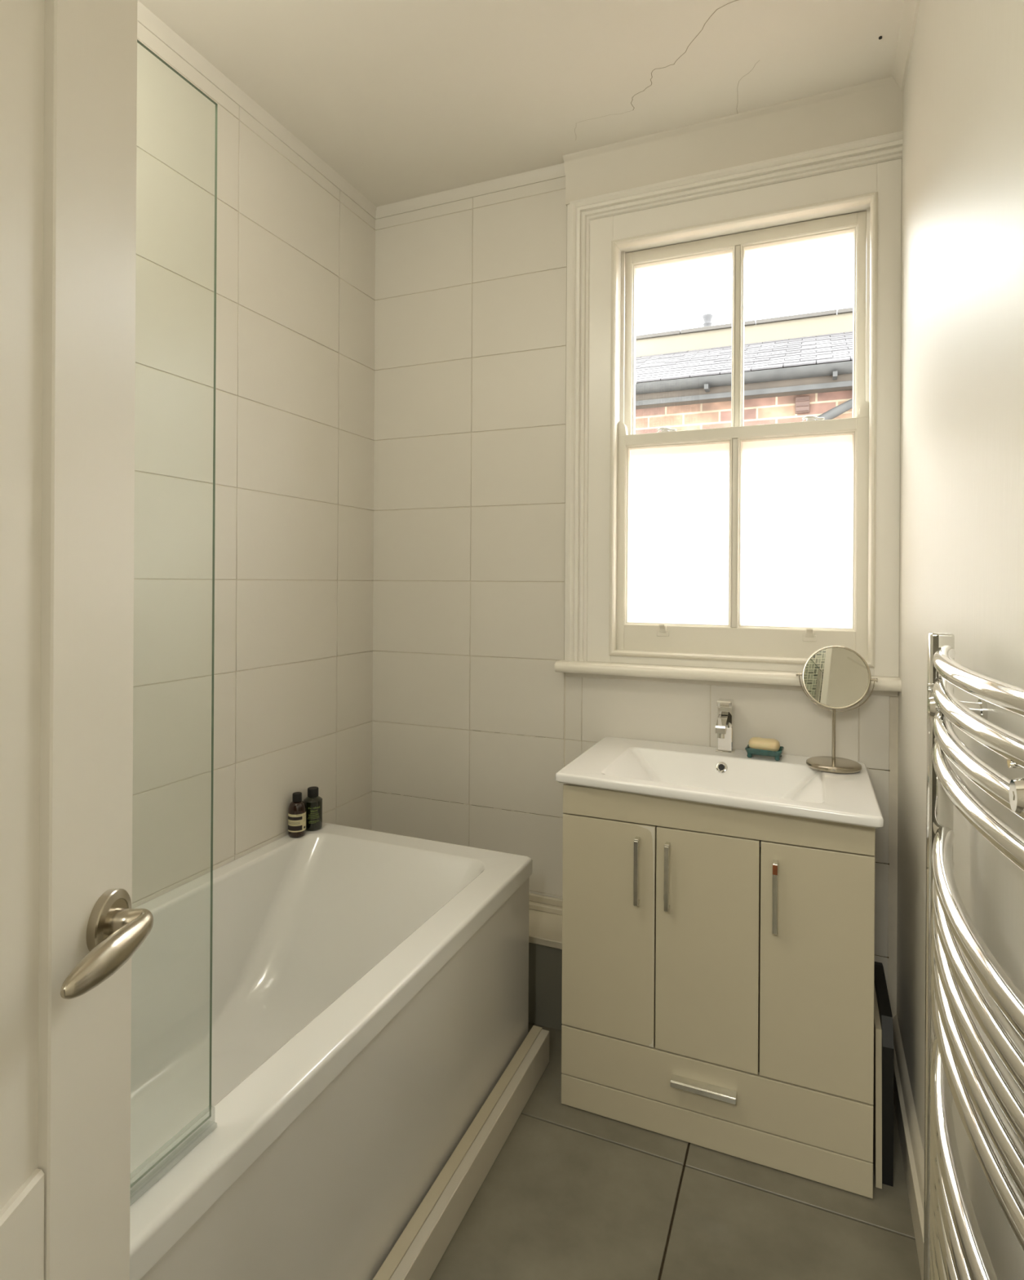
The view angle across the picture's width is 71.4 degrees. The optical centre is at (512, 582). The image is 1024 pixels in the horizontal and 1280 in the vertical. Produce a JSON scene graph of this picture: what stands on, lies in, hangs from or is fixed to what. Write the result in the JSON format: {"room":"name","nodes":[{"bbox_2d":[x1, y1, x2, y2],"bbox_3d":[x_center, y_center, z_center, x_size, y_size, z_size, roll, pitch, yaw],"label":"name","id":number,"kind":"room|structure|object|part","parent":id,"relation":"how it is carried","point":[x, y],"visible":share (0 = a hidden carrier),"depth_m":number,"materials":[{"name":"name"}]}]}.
{"room":"bathroom","nodes":[
{"label":"bathroom","id":0,"kind":"room"},
{"bbox_2d":[132,21,375,908],"bbox_3d":[-0.918,-0.016,1.694,0.123,2.838,2.410,0,0,23],"label":"wall","id":1,"kind":"structure","parent":0,"point":[295,380],"depth_m":1.96,"materials":[{"name":"beige tile"}]},
{"bbox_2d":[137,0,377,218],"bbox_3d":[-0.878,-1.315,1.605,0.017,0.038,2.030,0,0,23],"label":"trim","id":2,"kind":"structure","parent":1,"relation":"attached to","point":[145,16],"depth_m":1.94,"materials":[{"name":"beige paint"}]},
{"bbox_2d":[138,0,904,206],"bbox_3d":[-0.250,-1.389,0.303,2.420,0.123,4.460,0,0,23],"label":"ceiling","id":3,"kind":"structure","parent":0,"point":[404,100],"depth_m":1.84,"materials":[{"name":"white paint"}]},
{"bbox_2d":[372,176,898,1013],"bbox_3d":[0.318,-0.008,2.338,1.899,2.838,0.263,0,0,23],"label":"wall","id":4,"kind":"structure","parent":0,"point":[474,722],"depth_m":2.36,"materials":[{"name":"beige tile"}]},
{"bbox_2d":[375,162,565,219],"bbox_3d":[-0.157,-1.311,2.397,0.723,0.038,0.015,0,0,23],"label":"trim","id":5,"kind":"structure","parent":4,"relation":"attached to","point":[557,171],"depth_m":2.38,"materials":[{"name":"beige paint"}]},
{"bbox_2d":[554,130,903,696],"bbox_3d":[0.632,-0.451,2.160,0.947,1.503,0.308,0,0,23],"label":"window","id":6,"kind":"structure","parent":4,"relation":"in","point":[736,554],"depth_m":2.08,"materials":[{"name":"paint"}]},
{"bbox_3d":[0.508,-0.144,2.155,0.307,0.545,0.001,0,0,23],"label":"frosted glass pane","id":7,"kind":"part","parent":6,"relation":"part of","materials":[{"name":"white glass"}]},
{"bbox_3d":[0.656,-0.141,2.090,0.704,0.710,0.038,0,0,23],"label":"sash","id":8,"kind":"part","parent":6,"relation":"part of","materials":[{"name":"white paint"}]},
{"bbox_3d":[0.679,-0.730,2.135,0.686,0.617,0.036,0,0,23],"label":"sash","id":9,"kind":"part","parent":6,"relation":"part of","materials":[{"name":"white paint"}]},
{"bbox_3d":[0.804,-0.143,2.030,0.307,0.545,0.001,0,0,23],"label":"frosted glass pane","id":10,"kind":"part","parent":6,"relation":"part of","materials":[{"name":"white glass"}]},
{"bbox_2d":[563,76,903,205],"bbox_3d":[0.600,-1.256,2.058,0.936,0.138,0.054,0,0,23],"label":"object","id":11,"kind":"structure","parent":4,"relation":"attached to","point":[873,108],"depth_m":2.03,"materials":[{"name":"beige paint"}]},
{"bbox_2d":[430,1022,921,1279],"bbox_3d":[-0.227,1.368,0.287,2.506,0.120,4.460,0,0,23],"label":"floor","id":12,"kind":"structure","parent":0,"point":[571,1193],"depth_m":1.48,"materials":[{"name":"grey tile"}]},
{"bbox_2d":[0,0,153,1279],"bbox_3d":[-0.363,0.289,0.279,0.085,2.024,0.762,0,0,2],"label":"door","id":13,"kind":"structure","parent":12,"relation":"on","point":[71,931],"depth_m":0.56,"materials":[{"name":"paint"}]},
{"bbox_3d":[-0.386,0.237,0.280,0.022,1.740,0.547,0,0,2],"label":"recessed panel","id":14,"kind":"part","parent":13,"relation":"part of","materials":[{"name":"paint"}]},
{"bbox_3d":[-0.386,0.289,0.279,0.035,2.024,0.537,0,0,2],"label":"rail","id":15,"kind":"part","parent":13,"relation":"part of","materials":[{"name":"paint"}]},
{"bbox_3d":[-0.328,0.298,0.573,0.037,0.029,0.112,0,0,2],"label":"lever","id":16,"kind":"part","parent":13,"relation":"part of","materials":[{"name":"silver metal"}]},
{"bbox_2d":[129,822,532,1279],"bbox_3d":[-0.615,1.029,1.324,0.733,0.545,1.725,0,0,23],"label":"bathtub","id":17,"kind":"object","parent":12,"relation":"on","point":[371,988],"visible":0.84,"depth_m":1.54,"materials":[{"name":"white ceramic"}]},
{"bbox_2d":[130,39,217,1187],"bbox_3d":[-0.535,0.043,0.699,0.026,1.426,0.634,0,0,23],"label":"screen","id":18,"kind":"object","parent":17,"relation":"on","point":[138,41],"visible":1,"depth_m":0.98,"materials":[{"name":"clear glass"}]},
{"bbox_2d":[288,791,306,838],"bbox_3d":[-0.641,0.693,2.124,0.051,0.126,0.051,0,0,23],"label":"toiletry bottle","id":19,"kind":"object","parent":17,"relation":"on","point":[297,807],"visible":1,"depth_m":2.10,"materials":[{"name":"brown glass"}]},
{"bbox_2d":[288,814,306,831],"bbox_3d":[-0.641,0.711,2.113,0.052,0.045,0.029,0,0,-4],"label":"print","id":20,"kind":"object","parent":19,"relation":"attached to","point":[295,822],"depth_m":2.10,"materials":[{"name":"beige paper"}]},
{"bbox_2d":[303,786,322,831],"bbox_3d":[-0.611,0.694,2.185,0.057,0.124,0.057,0,0,23],"label":"toiletry bottle","id":21,"kind":"object","parent":17,"relation":"on","point":[313,802],"visible":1,"depth_m":2.16,"materials":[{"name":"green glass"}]},
{"bbox_2d":[308,807,319,823],"bbox_3d":[-0.602,0.706,2.161,0.036,0.049,0.006,0,0,-21],"label":"print","id":22,"kind":"object","parent":21,"relation":"attached to","point":[313,812],"depth_m":2.16,"materials":[{"name":"green"}]},
{"bbox_2d":[373,1025,550,1279],"bbox_3d":[-0.252,1.264,1.169,0.052,0.085,1.722,0,0,23],"label":"plinth","id":23,"kind":"object","parent":12,"relation":"on","point":[418,1251],"visible":1,"depth_m":1.50,"materials":[{"name":"beige wood"}]},
{"bbox_2d":[528,893,562,1031],"bbox_3d":[-0.138,1.155,2.280,0.858,0.305,0.186,0,0,23],"label":"wall","id":24,"kind":"structure","parent":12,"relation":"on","point":[545,913],"depth_m":2.10,"materials":[{"name":"paint"}]},
{"bbox_2d":[561,783,875,1199],"bbox_3d":[0.529,0.910,1.842,0.699,0.799,0.476,0,0,23],"label":"vanity unit","id":25,"kind":"object","parent":12,"relation":"on","point":[718,984],"visible":0.95,"depth_m":1.63,"materials":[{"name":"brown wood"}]},
{"bbox_3d":[0.236,0.845,1.747,0.232,0.526,0.018,0,0,23],"label":"door","id":26,"kind":"part","parent":25,"relation":"part of","materials":[{"name":"beige wood"}]},
{"bbox_3d":[0.297,0.690,1.697,0.011,0.159,0.026,0,0,23],"label":"handle","id":27,"kind":"part","parent":25,"relation":"part of","materials":[{"name":"silver metal"}]},
{"bbox_3d":[0.364,0.692,1.669,0.011,0.157,0.026,0,0,23],"label":"handle","id":28,"kind":"part","parent":25,"relation":"part of","materials":[{"name":"silver metal"}]},
{"bbox_3d":[0.440,1.165,1.636,0.147,0.014,0.026,0,0,23],"label":"handle","id":29,"kind":"part","parent":25,"relation":"part of","materials":[{"name":"silver metal"}]},
{"bbox_3d":[0.452,0.846,1.655,0.232,0.526,0.018,0,0,23],"label":"door","id":30,"kind":"part","parent":25,"relation":"part of","materials":[{"name":"beige wood"}]},
{"bbox_3d":[0.449,1.173,1.656,0.699,0.119,0.018,0,0,23],"label":"drawer","id":31,"kind":"part","parent":25,"relation":"part of","materials":[{"name":"beige wood"}]},
{"bbox_3d":[0.451,0.545,1.652,0.699,0.071,0.009,0,0,23],"label":"rail","id":32,"kind":"part","parent":25,"relation":"part of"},
{"bbox_2d":[555,736,884,847],"bbox_3d":[0.526,0.548,1.835,0.730,0.140,0.494,0,0,23],"label":"washbasin","id":33,"kind":"object","parent":25,"relation":"in","point":[787,786],"visible":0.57,"depth_m":1.87,"materials":[{"name":"white ceramic"}]},
{"bbox_2d":[715,697,735,754],"bbox_3d":[0.590,0.406,1.983,0.050,0.150,0.132,0,0,23],"label":"tap","id":34,"kind":"object","parent":33,"relation":"on","point":[725,723],"visible":1,"depth_m":2.00,"materials":[{"name":"silver metal"}]},
{"bbox_3d":[0.581,0.388,1.966,0.025,0.050,0.094,0,0,23],"label":"spout","id":35,"kind":"part","parent":34,"relation":"part of","materials":[{"name":"silver metal"}]},
{"bbox_3d":[0.607,0.479,2.023,0.050,0.005,0.044,0,0,23],"label":"plate","id":36,"kind":"part","parent":34,"relation":"part of","materials":[{"name":"silver metal"}]},
{"bbox_3d":[0.603,0.342,2.012,0.041,0.022,0.068,0,0,23],"label":"lever","id":37,"kind":"part","parent":34,"relation":"part of","materials":[{"name":"silver metal"}]},
{"bbox_2d":[745,744,784,760],"bbox_3d":[0.697,0.468,1.964,0.098,0.028,0.070,0,0,27],"label":"soap dish","id":38,"kind":"object","parent":33,"relation":"on","point":[778,754],"visible":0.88,"depth_m":1.94,"materials":[{"name":"teal ceramic"}]},
{"bbox_2d":[748,737,780,751],"bbox_3d":[0.696,0.448,1.964,0.083,0.035,0.049,0,0,27],"label":"soap bar","id":39,"kind":"object","parent":38,"relation":"in","point":[771,744],"visible":0.91,"depth_m":1.95,"materials":[{"name":"beige"}]},
{"bbox_2d":[796,645,878,773],"bbox_3d":[0.846,0.326,1.861,0.152,0.317,0.138,0,0,-8],"label":"makeup mirror","id":40,"kind":"object","parent":33,"relation":"on","point":[835,677],"visible":1,"depth_m":1.85,"materials":[{"name":"silver metal"}]},
{"bbox_3d":[0.842,0.401,1.862,0.009,0.136,0.009,0,0,23],"label":"stem","id":41,"kind":"part","parent":40,"relation":"part of","materials":[{"name":"silver metal"}]},
{"bbox_2d":[804,648,868,706],"bbox_3d":[0.845,0.248,1.858,0.157,0.157,0.001,0,-15,34],"label":"mirror glass","id":42,"kind":"object","parent":40,"relation":"attached to","point":[834,677],"depth_m":1.86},
{"bbox_3d":[0.848,0.249,1.862,0.167,0.167,0.016,0,-15,34],"label":"frame","id":43,"kind":"part","parent":40,"relation":"part of","materials":[{"name":"silver metal"}]},
{"bbox_3d":[0.583,0.699,1.576,0.011,0.158,0.026,0,0,23],"label":"handle","id":44,"kind":"part","parent":25,"relation":"part of","materials":[{"name":"silver metal"}]},
{"bbox_3d":[0.667,0.848,1.565,0.230,0.526,0.018,0,0,23],"label":"door","id":45,"kind":"part","parent":25,"relation":"part of","materials":[{"name":"beige wood"}]},
{"bbox_2d":[873,961,894,1189],"bbox_3d":[0.865,1.138,1.677,0.035,0.351,0.310,0,0,23],"label":"bathroom scale","id":46,"kind":"object","parent":12,"relation":"on","point":[884,1049],"visible":0.73,"depth_m":1.55,"materials":[{"name":"black plastic"}]},
{"bbox_2d":[897,0,1023,1279],"bbox_3d":[0.632,-0.006,0.796,0.120,2.838,2.860,0,0,23],"label":"wall","id":47,"kind":"structure","parent":0,"point":[962,560],"depth_m":1.09,"materials":[{"name":"beige paint"}]},
{"bbox_2d":[892,0,920,91],"bbox_3d":[0.535,-1.308,0.737,0.029,0.036,2.470,0,0,23],"label":"trim","id":48,"kind":"structure","parent":47,"relation":"attached to","point":[911,7],"depth_m":1.72,"materials":[{"name":"beige paint"}]},
{"bbox_2d":[893,1013,924,1279],"bbox_3d":[0.528,1.229,0.750,0.022,0.166,2.500,0,0,23],"label":"baseboard","id":49,"kind":"structure","parent":47,"relation":"attached to","point":[912,1148],"depth_m":1.52,"materials":[{"name":"white wood"}]},
{"bbox_2d":[924,631,1023,1279],"bbox_3d":[0.498,0.632,0.748,0.082,1.121,0.590,0,0,23],"label":"towel radiator","id":50,"kind":"object","parent":47,"relation":"attached to","point":[974,1055],"visible":1,"depth_m":0.70,"materials":[{"name":"silver metal"}]},
{"label":"outside","id":51,"kind":"structure","parent":0,"visible":0},
{"bbox_3d":[2.784,4.376,7.805,18.000,0.100,11.730,0,0,23],"label":"ground","id":52,"kind":"structure","parent":51,"visible":0},
{"bbox_2d":[635,306,853,434],"bbox_3d":[1.751,1.002,5.187,12.095,6.635,1.975,0,0,23],"label":"neighbouring house","id":53,"kind":"structure","parent":52,"relation":"on","point":[797,366],"depth_m":4.54,"materials":[{"name":"brick"}]},
{"bbox_2d":[702,313,713,326],"bbox_3d":[1.697,-1.948,6.180,0.190,0.735,0.200,0,0,23],"label":"pot","id":54,"kind":"object","parent":53,"relation":"on","point":[707,317],"depth_m":6.15,"materials":[{"name":"grey ceramic"}]},
{"bbox_2d":[795,395,809,413],"bbox_3d":[1.752,-1.070,4.292,0.080,0.100,0.032,0,0,23],"label":"wall vent","id":55,"kind":"object","parent":53,"relation":"attached to","point":[802,402],"depth_m":4.29,"materials":[{"name":"pink plastic"}]}
]}

